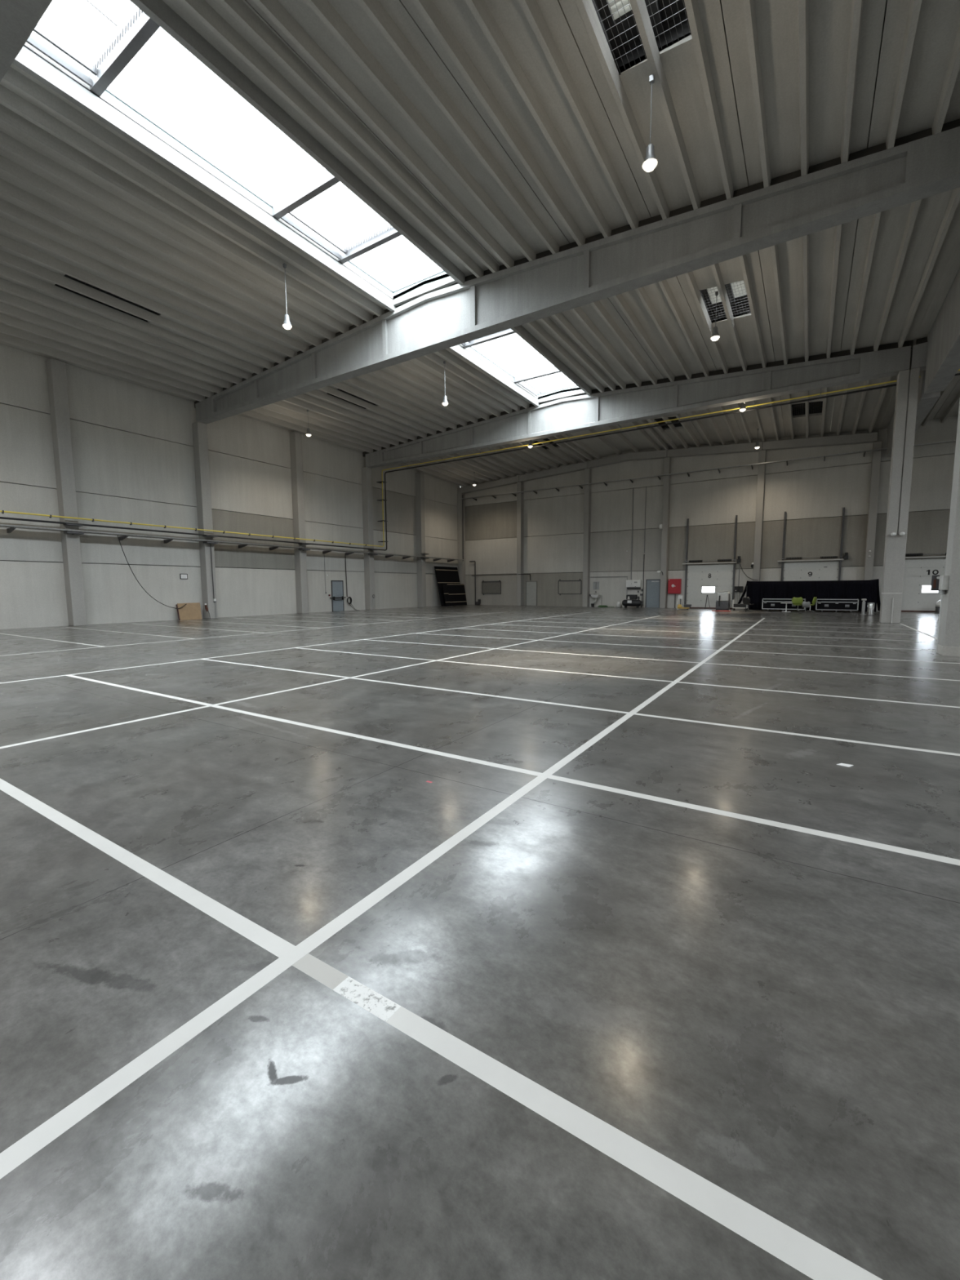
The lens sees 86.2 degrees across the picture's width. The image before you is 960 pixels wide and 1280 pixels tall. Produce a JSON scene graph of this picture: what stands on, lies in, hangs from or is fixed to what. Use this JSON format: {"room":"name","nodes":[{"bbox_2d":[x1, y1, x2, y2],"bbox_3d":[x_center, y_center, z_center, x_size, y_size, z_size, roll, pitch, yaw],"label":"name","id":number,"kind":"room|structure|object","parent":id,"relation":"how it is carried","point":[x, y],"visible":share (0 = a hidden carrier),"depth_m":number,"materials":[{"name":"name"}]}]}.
{"room":"empty warehouse","nodes":[
{"label":"empty warehouse","id":0,"kind":"room"},
{"bbox_2d":[0,343,460,629],"bbox_3d":[-14.909,-7.247,27.292,0.300,12.220,48.400,3,7,32],"label":"wall","id":1,"kind":"structure","parent":0,"point":[132,445],"depth_m":25.99,"materials":[{"name":"concrete"}]},
{"bbox_2d":[179,573,187,579],"bbox_3d":[-15.364,-3.297,26.629,0.032,0.280,0.380,3,7,32],"label":"framed notice","id":2,"kind":"object","parent":1,"relation":"attached to","point":[184,576],"visible":1,"depth_m":26.63,"materials":[{"name":"white paper"}]},
{"bbox_2d":[0,523,463,562],"bbox_3d":[-14.532,-5.225,26.965,0.830,0.500,47.500,3,7,32],"label":"cable tray","id":3,"kind":"object","parent":1,"relation":"attached to","point":[11,527],"visible":0.93,"depth_m":26.56,"materials":[{"name":"metal"}]},
{"bbox_2d":[117,535,186,608],"bbox_3d":[-15.953,-3.239,25.118,0.062,3.488,2.953,3,7,32],"label":"hanging cable","id":4,"kind":"object","parent":3,"relation":"hanging from","point":[117,535],"visible":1,"depth_m":24.50,"materials":[{"name":"black rubber"}]},
{"bbox_2d":[344,553,347,596],"bbox_3d":[-9.354,-4.534,35.877,0.048,3.021,0.098,3,7,32],"label":"hanging cable","id":5,"kind":"object","parent":3,"relation":"hanging from","point":[344,553],"visible":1,"depth_m":35.88,"materials":[{"name":"black rubber"}]},
{"bbox_2d":[329,580,346,611],"bbox_3d":[-9.809,-3.034,35.283,0.160,2.120,1.401,3,7,32],"label":"door","id":6,"kind":"structure","parent":1,"relation":"in","point":[337,586],"depth_m":35.35,"materials":[{"name":"metal"}]},
{"bbox_2d":[0,604,959,1279],"bbox_3d":[10.898,0.318,11.766,61.200,0.001,48.803,3,7,32],"label":"floor","id":7,"kind":"structure","parent":0,"point":[463,942],"depth_m":2.26,"materials":[{"name":"concrete"}]},
{"bbox_2d":[45,358,87,626],"bbox_3d":[-17.780,-6.158,22.092,0.540,11.100,0.500,3,7,32],"label":"concrete column","id":8,"kind":"structure","parent":7,"relation":"on","point":[55,369],"depth_m":21.89,"materials":[{"name":"grey concrete"}]},
{"bbox_2d":[175,602,201,620],"bbox_3d":[-15.119,-1.496,26.698,0.220,0.860,1.200,3,7,32],"label":"wood board","id":9,"kind":"object","parent":7,"relation":"on","point":[190,611],"visible":1,"depth_m":26.66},
{"bbox_2d":[191,422,217,618],"bbox_3d":[-14.550,-6.201,27.172,0.540,10.120,0.500,3,7,32],"label":"concrete column","id":10,"kind":"structure","parent":7,"relation":"on","point":[200,442],"depth_m":26.95,"materials":[{"name":"grey concrete"}]},
{"bbox_2d":[204,603,208,611],"bbox_3d":[-14.527,-1.733,27.251,0.106,0.413,0.173,3,7,32],"label":"tool","id":11,"kind":"object","parent":10,"relation":"attached to","point":[206,606],"visible":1,"depth_m":27.21,"materials":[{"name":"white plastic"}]},
{"bbox_2d":[209,543,214,599],"bbox_3d":[-14.245,-3.669,27.309,0.042,2.950,0.052,3,7,32],"label":"pipe","id":12,"kind":"object","parent":10,"relation":"attached to","point":[210,544],"visible":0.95,"depth_m":27.31,"materials":[{"name":"metal"}]},
{"bbox_2d":[289,431,308,613],"bbox_3d":[-11.325,-7.220,32.152,0.540,11.100,0.500,3,7,32],"label":"concrete column","id":13,"kind":"structure","parent":7,"relation":"on","point":[295,437],"depth_m":31.95,"materials":[{"name":"grey concrete"}]},
{"bbox_2d":[346,596,359,610],"bbox_3d":[-9.003,-2.585,36.384,0.930,0.977,0.214,-6,8,-42],"label":"hose reel","id":14,"kind":"object","parent":7,"relation":"on","point":[350,602],"visible":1,"depth_m":36.27,"materials":[{"name":"black rubber"}]},
{"bbox_2d":[361,466,375,609],"bbox_3d":[-8.094,-7.263,37.232,0.540,10.120,0.500,3,7,32],"label":"concrete column","id":15,"kind":"structure","parent":7,"relation":"on","point":[366,478],"depth_m":37.03,"materials":[{"name":"grey concrete"}]},
{"bbox_2d":[415,471,426,607],"bbox_3d":[-4.868,-8.157,42.225,0.540,10.850,0.500,3,7,32],"label":"concrete column","id":16,"kind":"structure","parent":7,"relation":"on","point":[420,477],"depth_m":42.02,"materials":[{"name":"grey concrete"}]},
{"bbox_2d":[441,583,450,606],"bbox_3d":[-2.913,-3.901,44.252,0.410,1.950,0.650,3,7,32],"label":"board","id":17,"kind":"object","parent":7,"relation":"on","point":[444,585],"visible":1,"depth_m":44.20,"materials":[{"name":"black wood"}]},
{"bbox_2d":[434,566,460,606],"bbox_3d":[-2.691,-4.757,45.391,0.760,3.420,3.350,3,7,32],"label":"board","id":18,"kind":"object","parent":7,"relation":"on","point":[444,575],"visible":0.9,"depth_m":44.92,"materials":[{"name":"black wood"}]},
{"bbox_2d":[447,583,466,605],"bbox_3d":[-2.048,-4.045,45.769,0.350,1.920,2.650,3,7,32],"label":"board","id":19,"kind":"object","parent":7,"relation":"on","point":[456,592],"visible":0.93,"depth_m":45.73,"materials":[{"name":"black wood"}]},
{"bbox_2d":[457,493,466,595],"bbox_3d":[-1.703,-8.304,47.192,0.540,10.100,0.500,3,7,32],"label":"concrete column","id":20,"kind":"structure","parent":7,"relation":"on","point":[461,564],"depth_m":46.92,"materials":[{"name":"concrete"}]},
{"bbox_2d":[457,475,519,493],"bbox_3d":[0.719,-13.583,45.105,6.310,0.878,0.440,3,7,32],"label":"beam","id":21,"kind":"structure","parent":20,"relation":"on","point":[513,480],"depth_m":44.80,"materials":[{"name":"concrete"}]},
{"bbox_2d":[460,440,955,500],"bbox_3d":[13.966,-11.737,36.655,36.900,0.220,0.740,3,7,32],"label":"cable tray","id":22,"kind":"object","parent":20,"relation":"attached to","point":[951,441],"visible":1,"depth_m":35.14,"materials":[{"name":"metal"}]},
{"bbox_2d":[462,494,463,560],"bbox_3d":[-1.545,-10.144,46.503,0.097,5.900,0.097,3,7,32],"label":"corner riser","id":23,"kind":"object","parent":22,"relation":"attached to","point":[462,495],"visible":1,"depth_m":46.43,"materials":[{"name":"metal"}]},
{"bbox_2d":[469,560,475,601],"bbox_3d":[-0.655,-5.224,46.987,0.634,4.003,0.106,3,7,32],"label":"pipe","id":24,"kind":"object","parent":7,"relation":"on","point":[469,561],"visible":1,"depth_m":46.77,"materials":[{"name":"metal"}]},
{"bbox_2d":[475,599,480,604],"bbox_3d":[-0.172,-3.446,46.686,0.450,0.520,0.300,3,7,32],"label":"box","id":25,"kind":"object","parent":7,"relation":"on","point":[478,602],"visible":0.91,"depth_m":46.57,"materials":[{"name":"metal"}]},
{"bbox_2d":[516,481,524,605],"bbox_3d":[3.442,-8.161,43.989,0.400,10.411,0.500,3,7,32],"label":"concrete column","id":26,"kind":"structure","parent":7,"relation":"on","point":[520,486],"depth_m":43.79,"materials":[{"name":"grey concrete"}]},
{"bbox_2d":[582,467,591,606],"bbox_3d":[8.499,-8.041,40.757,0.400,10.772,0.500,3,7,32],"label":"concrete column","id":27,"kind":"structure","parent":7,"relation":"on","point":[588,472],"depth_m":40.56,"materials":[{"name":"grey concrete"}]},
{"bbox_2d":[519,461,587,482],"bbox_3d":[5.913,-13.644,41.765,5.980,0.858,0.440,3,7,32],"label":"beam","id":28,"kind":"structure","parent":27,"relation":"on","point":[580,466],"depth_m":41.53,"materials":[{"name":"concrete"}]},
{"bbox_2d":[586,449,666,468],"bbox_3d":[10.970,-13.617,38.523,5.980,0.685,0.440,3,7,32],"label":"beam","id":29,"kind":"structure","parent":27,"relation":"on","point":[662,454],"depth_m":38.27,"materials":[{"name":"concrete"}]},
{"bbox_2d":[589,591,600,606],"bbox_3d":[9.136,-3.255,40.787,0.982,1.237,0.570,3,7,32],"label":"basin","id":30,"kind":"object","parent":7,"relation":"on","point":[597,595],"visible":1,"depth_m":40.72,"materials":[{"name":"ceramic"}]},
{"bbox_2d":[591,594,600,597],"bbox_3d":[9.185,-3.472,40.732,0.661,0.240,0.570,3,7,32],"label":"basin","id":31,"kind":"object","parent":30,"relation":"in","point":[593,595],"depth_m":40.58,"materials":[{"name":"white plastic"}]},
{"bbox_2d":[597,604,613,607],"bbox_3d":[9.857,-2.644,40.216,1.336,0.143,0.508,3,7,32],"label":"garden hose","id":32,"kind":"object","parent":7,"relation":"on","point":[601,606],"visible":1,"depth_m":40.11,"materials":[{"name":"rubber"}]},
{"bbox_2d":[616,601,621,607],"bbox_3d":[10.722,-2.788,39.705,0.380,0.510,0.374,3,7,32],"label":"bucket","id":33,"kind":"object","parent":7,"relation":"on","point":[618,603],"visible":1,"depth_m":39.57,"materials":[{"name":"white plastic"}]},
{"bbox_2d":[622,594,641,608],"bbox_3d":[11.398,-2.912,38.574,1.400,0.980,0.527,3,7,32],"label":"compressor","id":34,"kind":"object","parent":7,"relation":"on","point":[637,602],"visible":1,"depth_m":38.42,"materials":[{"name":"black paint"}]},
{"bbox_2d":[659,457,671,608],"bbox_3d":[13.556,-7.747,37.542,0.400,10.787,0.500,3,7,32],"label":"concrete column","id":35,"kind":"structure","parent":7,"relation":"on","point":[667,461],"depth_m":37.34,"materials":[{"name":"grey concrete"}]},
{"bbox_2d":[666,441,762,457],"bbox_3d":[16.041,-13.056,35.327,6.010,0.860,0.440,3,7,32],"label":"beam","id":36,"kind":"structure","parent":35,"relation":"on","point":[741,447],"depth_m":35.11,"materials":[{"name":"concrete"}]},
{"bbox_2d":[676,595,691,609],"bbox_3d":[13.865,-2.558,34.862,0.927,1.001,0.600,2,6,26],"label":"jack","id":37,"kind":"object","parent":7,"relation":"on","point":[686,606],"visible":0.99,"depth_m":34.78,"materials":[{"name":"yellow paint"}]},
{"bbox_2d":[711,591,730,611],"bbox_3d":[15.099,-2.405,31.979,1.060,1.269,1.110,3,7,30],"label":"cart","id":38,"kind":"object","parent":7,"relation":"on","point":[723,598],"depth_m":31.64,"materials":[{"name":"metal"}]},
{"bbox_2d":[732,599,747,610],"bbox_3d":[16.965,-2.283,33.485,0.840,0.699,0.560,3,7,32],"label":"trolley","id":39,"kind":"object","parent":7,"relation":"on","point":[734,606],"visible":0.7,"depth_m":33.34,"materials":[{"name":"grey metal"}]},
{"bbox_2d":[738,585,752,612],"bbox_3d":[16.243,-2.508,31.301,0.700,1.600,0.500,3,7,32],"label":"pole stand","id":40,"kind":"object","parent":7,"relation":"on","point":[747,585],"visible":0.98,"depth_m":31.26,"materials":[{"name":"black paint"}]},
{"bbox_2d":[742,596,754,611],"bbox_3d":[16.970,-2.291,32.498,0.560,0.910,0.606,-3,6,-21],"label":"shell chair","id":41,"kind":"object","parent":7,"relation":"on","point":[744,599],"visible":0.91,"depth_m":32.39,"materials":[{"name":"black paint"}]},
{"bbox_2d":[752,449,766,581],"bbox_3d":[18.640,-7.265,34.330,0.400,10.424,0.500,3,7,32],"label":"concrete column","id":42,"kind":"structure","parent":7,"relation":"on","point":[762,455],"depth_m":34.03,"materials":[{"name":"grey concrete"}]},
{"bbox_2d":[762,431,877,450],"bbox_3d":[21.118,-12.394,32.140,5.990,0.859,0.440,3,7,32],"label":"beam","id":43,"kind":"structure","parent":42,"relation":"on","point":[868,437],"depth_m":31.87,"materials":[{"name":"concrete"}]},
{"bbox_2d":[761,598,805,611],"bbox_3d":[19.014,-2.204,32.161,2.316,0.786,0.760,3,7,32],"label":"flight case","id":44,"kind":"object","parent":7,"relation":"on","point":[767,603],"visible":0.77,"depth_m":31.99,"materials":[{"name":"black laminate"}]},
{"bbox_2d":[780,602,792,612],"bbox_3d":[18.653,-1.987,31.241,0.620,0.550,0.500,3,7,32],"label":"side table","id":45,"kind":"object","parent":7,"relation":"on","point":[780,602],"visible":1,"depth_m":31.19,"materials":[{"name":"white plastic"}]},
{"bbox_2d":[791,596,803,612],"bbox_3d":[19.183,-2.146,30.968,0.606,0.910,0.560,5,8,43],"label":"shell chair","id":46,"kind":"object","parent":7,"relation":"on","point":[796,601],"visible":0.98,"depth_m":30.80,"materials":[{"name":"plastic"}]},
{"bbox_2d":[801,601,810,612],"bbox_3d":[19.389,-1.977,30.562,0.424,0.655,0.448,2,6,23],"label":"shell chair","id":47,"kind":"object","parent":7,"relation":"on","point":[805,604],"visible":1,"depth_m":30.39,"materials":[{"name":"grey plastic"}]},
{"bbox_2d":[737,578,880,612],"bbox_3d":[20.660,-2.841,32.611,7.735,1.950,1.240,3,7,32],"label":"drape","id":48,"kind":"object","parent":7,"relation":"on","point":[757,591],"visible":0.77,"depth_m":31.89,"materials":[{"name":"fabric"}]},
{"bbox_2d":[804,596,817,612],"bbox_3d":[19.854,-2.133,30.804,0.606,0.910,0.560,-6,8,-43],"label":"shell chair","id":49,"kind":"object","parent":7,"relation":"on","point":[814,601],"visible":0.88,"depth_m":30.57,"materials":[{"name":"plastic"}]},
{"bbox_2d":[815,599,858,612],"bbox_3d":[21.324,-2.067,30.694,2.076,0.786,0.760,3,7,32],"label":"flight case","id":50,"kind":"object","parent":7,"relation":"on","point":[836,605],"visible":0.99,"depth_m":30.39,"materials":[{"name":"black laminate"}]},
{"bbox_2d":[836,763,853,767],"bbox_3d":[3.205,1.097,4.507,0.077,0.006,0.110,-6,8,-44],"label":"paper scrap","id":51,"kind":"object","parent":7,"relation":"on","point":[839,764],"visible":1,"depth_m":4.50,"materials":[{"name":"paper"}]},
{"bbox_2d":[859,598,866,614],"bbox_3d":[20.931,-1.825,28.007,0.300,0.860,0.295,3,7,32],"label":"post","id":52,"kind":"object","parent":7,"relation":"on","point":[863,611],"visible":1,"depth_m":27.95,"materials":[{"name":"grey plastic"}]},
{"bbox_2d":[866,602,875,615],"bbox_3d":[20.409,-1.613,26.814,0.320,0.685,0.320,3,7,32],"label":"bin","id":53,"kind":"object","parent":7,"relation":"on","point":[870,606],"visible":1,"depth_m":26.71,"materials":[{"name":"silver metal"}]},
{"bbox_2d":[863,440,882,580],"bbox_3d":[23.733,-6.782,31.113,0.400,10.060,0.500,3,7,32],"label":"concrete column","id":54,"kind":"structure","parent":7,"relation":"on","point":[876,455],"depth_m":30.83,"materials":[{"name":"grey concrete"}]},
{"bbox_2d":[879,367,919,623],"bbox_3d":[17.258,-5.760,21.150,0.664,10.120,0.651,3,7,32],"label":"concrete pillar","id":55,"kind":"structure","parent":7,"relation":"on","point":[908,380],"depth_m":20.93,"materials":[{"name":"grey concrete"}]},
{"bbox_2d":[934,606,939,613],"bbox_3d":[26.374,-1.699,28.941,0.990,0.360,0.740,3,7,32],"label":"crate","id":56,"kind":"object","parent":7,"relation":"on","point":[937,608],"visible":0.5,"depth_m":28.98,"materials":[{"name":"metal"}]},
{"bbox_2d":[935,600,940,606],"bbox_3d":[26.183,-2.103,29.021,0.680,0.430,0.663,3,7,32],"label":"pile","id":57,"kind":"object","parent":56,"relation":"on","point":[938,602],"visible":0.24,"depth_m":29.01,"materials":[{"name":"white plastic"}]},
{"bbox_2d":[936,400,959,656],"bbox_3d":[10.790,-4.697,11.076,0.685,10.120,0.650,3,7,32],"label":"concrete pillar","id":58,"kind":"structure","parent":7,"relation":"on","point":[948,627],"depth_m":11.36,"materials":[{"name":"white concrete"}]},
{"bbox_2d":[930,574,944,591],"bbox_3d":[10.591,-1.320,11.876,0.220,0.360,0.060,3,7,32],"label":"panel","id":59,"kind":"object","parent":58,"relation":"attached to","point":[935,579],"visible":0.77,"depth_m":11.88,"materials":[{"name":"metal"}]},
{"bbox_2d":[938,575,949,594],"bbox_3d":[10.465,-1.244,11.583,0.110,0.430,0.360,3,7,32],"label":"junction box","id":60,"kind":"object","parent":58,"relation":"attached to","point":[944,580],"visible":1,"depth_m":11.45,"materials":[{"name":"grey plastic"}]},
{"bbox_2d":[0,0,959,486],"bbox_3d":[10.883,-11.052,10.399,61.100,1.699,48.500,3,7,32],"label":"ceiling","id":61,"kind":"structure","parent":0,"point":[491,135],"depth_m":13.53,"materials":[{"name":"metal"}]},
{"bbox_2d":[0,0,52,81],"bbox_3d":[-8.296,-10.307,8.411,29.870,1.770,0.512,3,7,32],"label":"girder","id":62,"kind":"object","parent":61,"relation":"attached to","point":[19,19],"visible":1,"depth_m":7.80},
{"bbox_2d":[54,274,159,322],"bbox_3d":[-12.726,-12.144,17.800,1.600,0.520,2.960,3,7,32],"label":"ceiling vent","id":63,"kind":"object","parent":61,"relation":"in","point":[65,275],"visible":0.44,"depth_m":18.14,"materials":[{"name":"metal"}]},
{"bbox_2d":[24,0,448,298],"bbox_3d":[-5.000,-12.177,13.256,3.050,0.490,11.460,3,7,32],"label":"skylight","id":64,"kind":"object","parent":61,"relation":"attached to","point":[139,29],"visible":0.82,"depth_m":12.30,"materials":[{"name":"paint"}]},
{"bbox_2d":[282,262,292,329],"bbox_3d":[-6.152,-10.885,16.278,0.300,1.940,0.300,3,7,32],"label":"pendant lamp","id":65,"kind":"object","parent":61,"relation":"hanging from","point":[286,324],"visible":1,"depth_m":16.27,"materials":[{"name":"metal"}]},
{"bbox_2d":[306,409,311,436],"bbox_3d":[-9.337,-11.782,27.890,0.300,1.401,0.300,3,7,32],"label":"pendant lamp","id":66,"kind":"object","parent":61,"relation":"hanging from","point":[308,433],"visible":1,"depth_m":27.86,"materials":[{"name":"metal"}]},
{"bbox_2d":[327,388,376,408],"bbox_3d":[-6.593,-13.152,27.357,1.600,0.520,2.960,3,7,32],"label":"ceiling vent","id":67,"kind":"object","parent":61,"relation":"in","point":[338,388],"visible":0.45,"depth_m":27.92,"materials":[{"name":"metal"}]},
{"bbox_2d":[441,360,448,405],"bbox_3d":[-1.591,-11.637,23.292,0.300,1.922,0.300,3,7,32],"label":"pendant lamp","id":68,"kind":"object","parent":61,"relation":"hanging from","point":[445,402],"visible":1,"depth_m":23.29,"materials":[{"name":"metal"}]},
{"bbox_2d":[460,328,581,399],"bbox_3d":[1.456,-13.238,23.316,3.050,0.490,11.460,3,7,32],"label":"skylight","id":69,"kind":"object","parent":61,"relation":"attached to","point":[518,379],"visible":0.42,"depth_m":25.66,"materials":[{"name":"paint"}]},
{"bbox_2d":[528,440,533,448],"bbox_3d":[2.994,-12.395,30.529,0.300,1.872,0.300,3,7,32],"label":"pendant lamp","id":70,"kind":"object","parent":61,"relation":"hanging from","point":[530,445],"visible":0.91,"depth_m":30.53,"materials":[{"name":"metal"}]},
{"bbox_2d":[533,438,560,448],"bbox_3d":[4.931,-14.152,36.437,1.600,0.520,2.360,3,7,32],"label":"ceiling vent","id":71,"kind":"object","parent":61,"relation":"in","point":[545,439],"visible":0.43,"depth_m":37.10,"materials":[{"name":"metal"}]},
{"bbox_2d":[195,126,959,423],"bbox_3d":[-1.841,-11.369,18.471,29.870,1.770,0.512,3,7,32],"label":"girder","id":72,"kind":"object","parent":61,"relation":"attached to","point":[919,169],"visible":1,"depth_m":14.73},
{"bbox_2d":[365,346,911,468],"bbox_3d":[4.615,-12.430,28.531,29.870,1.770,0.512,3,7,32],"label":"girder","id":73,"kind":"object","parent":61,"relation":"attached to","point":[569,415],"visible":0.99,"depth_m":25.99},
{"bbox_2d":[591,0,691,75],"bbox_3d":[2.615,-11.290,8.642,1.600,0.520,2.760,3,7,32],"label":"ceiling vent","id":74,"kind":"object","parent":61,"relation":"in","point":[668,19],"visible":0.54,"depth_m":9.57,"materials":[{"name":"metal"}]},
{"bbox_2d":[641,74,657,172],"bbox_3d":[3.325,-10.051,9.987,0.300,1.654,0.300,3,7,32],"label":"pendant lamp","id":75,"kind":"object","parent":61,"relation":"hanging from","point":[650,162],"visible":1,"depth_m":9.97,"materials":[{"name":"metal"}]},
{"bbox_2d":[654,417,669,430],"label":"ceiling vent","id":76,"kind":"object","parent":61,"relation":"in","point":[663,427],"depth_m":32.82,"materials":[{"name":"metal"}]},
{"bbox_2d":[667,416,682,426],"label":"ceiling vent","id":77,"kind":"object","parent":61,"relation":"in","point":[677,424],"depth_m":32.50,"materials":[{"name":"metal"}]},
{"bbox_2d":[699,286,727,323],"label":"ceiling vent","id":78,"kind":"object","parent":61,"relation":"in","point":[708,296],"depth_m":19.08,"materials":[{"name":"metal"}]},
{"bbox_2d":[710,291,719,341],"bbox_3d":[7.936,-10.880,17.259,0.300,1.537,0.300,3,7,32],"label":"pendant lamp","id":79,"kind":"object","parent":61,"relation":"hanging from","point":[715,336],"visible":1,"depth_m":17.23,"materials":[{"name":"metal"}]},
{"bbox_2d":[724,280,751,317],"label":"ceiling vent","id":80,"kind":"object","parent":61,"relation":"in","point":[736,292],"depth_m":18.67,"materials":[{"name":"metal"}]},
{"bbox_2d":[738,402,746,411],"bbox_3d":[12.509,-11.630,24.385,0.300,1.493,0.300,3,7,32],"label":"pendant lamp","id":81,"kind":"object","parent":61,"relation":"hanging from","point":[742,408],"visible":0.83,"depth_m":24.37,"materials":[{"name":"metal"}]},
{"bbox_2d":[754,428,759,448],"bbox_3d":[16.867,-12.222,31.188,0.300,1.184,0.300,3,7,32],"label":"pendant lamp","id":82,"kind":"object","parent":61,"relation":"hanging from","point":[757,446],"visible":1,"depth_m":31.15,"materials":[{"name":"metal"}]},
{"bbox_2d":[791,400,822,417],"bbox_3d":[18.064,-12.957,28.374,1.600,0.520,2.360,3,7,32],"label":"ceiling vent","id":83,"kind":"object","parent":61,"relation":"in","point":[799,409],"visible":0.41,"depth_m":29.03,"materials":[{"name":"metal"}]},
{"bbox_2d":[885,369,940,457],"bbox_3d":[21.097,-11.460,25.184,0.600,2.500,11.250,3,7,32],"label":"beam","id":84,"kind":"structure","parent":61,"relation":"attached to","point":[926,402],"depth_m":21.65,"materials":[{"name":"concrete"}]},
{"bbox_2d":[0,373,959,551],"bbox_3d":[7.914,-6.347,6.371,60.120,5.730,37.520,3,7,32],"label":"pipe","id":85,"kind":"object","parent":84,"relation":"attached to","point":[957,374],"visible":0.98,"depth_m":26.50,"materials":[{"name":"metal"}]},
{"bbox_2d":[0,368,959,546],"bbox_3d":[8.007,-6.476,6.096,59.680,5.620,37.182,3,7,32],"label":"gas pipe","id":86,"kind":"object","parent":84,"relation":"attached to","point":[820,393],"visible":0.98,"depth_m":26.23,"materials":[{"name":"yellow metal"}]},
{"bbox_2d":[909,342,928,371],"bbox_3d":[29.908,-10.928,12.459,30.020,1.770,0.512,3,7,32],"label":"girder","id":87,"kind":"object","parent":61,"relation":"attached to","point":[918,354],"visible":0.33,"depth_m":20.23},
{"bbox_2d":[924,268,959,394],"bbox_3d":[14.660,-10.401,15.153,0.600,2.500,11.380,3,7,32],"label":"beam","id":88,"kind":"structure","parent":61,"relation":"attached to","point":[943,357],"depth_m":17.66,"materials":[{"name":"concrete"}]},
{"bbox_2d":[460,414,958,611],"bbox_3d":[23.984,-7.869,31.314,60.900,12.220,0.300,3,7,32],"label":"wall","id":89,"kind":"structure","parent":0,"point":[813,494],"depth_m":36.32,"materials":[{"name":"concrete"}]},
{"bbox_2d":[481,580,501,595],"bbox_3d":[1.018,-4.706,46.172,2.020,1.320,0.060,3,7,32],"label":"window","id":90,"kind":"structure","parent":89,"relation":"in","point":[487,587],"depth_m":46.17,"materials":[{"name":"glass"}]},
{"bbox_2d":[476,573,530,580],"bbox_3d":[1.647,-5.501,45.364,6.032,0.559,0.573,3,7,32],"label":"conduit","id":91,"kind":"object","parent":89,"relation":"attached to","point":[510,574],"visible":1,"depth_m":45.03,"materials":[{"name":"metal"}]},
{"bbox_2d":[525,581,537,605],"bbox_3d":[4.402,-3.996,44.051,1.070,2.100,0.100,3,7,32],"label":"door","id":92,"kind":"structure","parent":89,"relation":"in","point":[531,586],"depth_m":44.06,"materials":[{"name":"paint"}]},
{"bbox_2d":[558,578,582,595],"bbox_3d":[7.365,-4.329,42.138,2.040,1.320,0.060,3,7,32],"label":"window","id":93,"kind":"structure","parent":89,"relation":"in","point":[565,587],"depth_m":42.13,"materials":[{"name":"glass"}]},
{"bbox_2d":[593,582,599,589],"bbox_3d":[9.261,-4.326,40.922,0.460,0.620,0.060,3,7,32],"label":"wall panel","id":94,"kind":"object","parent":89,"relation":"attached to","point":[596,584],"visible":1,"depth_m":40.89,"materials":[{"name":"grey plastic"}]},
{"bbox_2d":[605,576,627,580],"bbox_3d":[10.070,-4.292,40.394,3.072,1.371,0.042,3,7,32],"label":"pipe","id":95,"kind":"object","parent":89,"relation":"attached to","point":[606,576],"visible":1,"depth_m":39.87,"materials":[{"name":"metal"}]},
{"bbox_2d":[631,487,633,579],"bbox_3d":[11.578,-8.046,39.030,0.068,6.900,0.068,3,7,32],"label":"conduit","id":96,"kind":"object","parent":89,"relation":"attached to","point":[633,487],"visible":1,"depth_m":38.99,"materials":[{"name":"metal"}]},
{"bbox_2d":[626,579,641,588],"bbox_3d":[11.738,-4.247,39.227,1.100,0.660,0.250,3,7,32],"label":"upper cabinet","id":97,"kind":"object","parent":89,"relation":"attached to","point":[628,583],"visible":1,"depth_m":39.11,"materials":[{"name":"white plastic"}]},
{"bbox_2d":[642,556,644,606],"bbox_3d":[12.381,-4.518,38.888,0.058,3.900,0.058,3,7,32],"label":"conduit","id":98,"kind":"object","parent":89,"relation":"attached to","point":[643,557],"visible":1,"depth_m":38.84,"materials":[{"name":"metal"}]},
{"bbox_2d":[644,486,646,552],"bbox_3d":[12.373,-8.993,38.420,0.048,4.900,0.048,3,7,32],"label":"conduit","id":99,"kind":"object","parent":89,"relation":"attached to","point":[646,486],"visible":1,"depth_m":38.39,"materials":[{"name":"metal"}]},
{"bbox_2d":[645,579,660,607],"bbox_3d":[12.996,-3.495,38.589,1.060,2.120,0.100,3,7,32],"label":"door","id":100,"kind":"structure","parent":89,"relation":"in","point":[652,586],"depth_m":38.60,"materials":[{"name":"metal"}]},
{"bbox_2d":[667,578,681,593],"bbox_3d":[14.255,-3.936,37.616,0.880,1.080,0.299,3,7,32],"label":"cabinet","id":101,"kind":"object","parent":89,"relation":"attached to","point":[673,584],"visible":1,"depth_m":37.49,"materials":[{"name":"red metal"}]},
{"bbox_2d":[681,515,741,608],"bbox_3d":[16.279,-5.422,36.219,3.800,6.400,0.400,3,7,32],"label":"door","id":102,"kind":"structure","parent":89,"relation":"in","point":[720,576],"depth_m":36.53,"materials":[{"name":"white metal"}]},
{"bbox_2d":[734,586,742,604],"bbox_3d":[17.856,-3.013,35.473,0.520,1.380,0.180,3,7,32],"label":"control box","id":103,"kind":"object","parent":89,"relation":"attached to","point":[737,588],"visible":0.96,"depth_m":35.41,"materials":[{"name":"black paint"}]},
{"bbox_2d":[777,507,848,581],"bbox_3d":[21.337,-5.122,33.005,3.800,6.400,0.400,3,7,32],"label":"door","id":104,"kind":"structure","parent":89,"relation":"in","point":[811,571],"depth_m":33.13,"materials":[{"name":"white metal"}]},
{"bbox_2d":[901,552,946,612],"bbox_3d":[26.394,-4.822,29.791,3.800,6.400,0.400,3,7,32],"label":"door","id":105,"kind":"structure","parent":89,"relation":"in","point":[917,573],"depth_m":30.33,"materials":[{"name":"white metal"}]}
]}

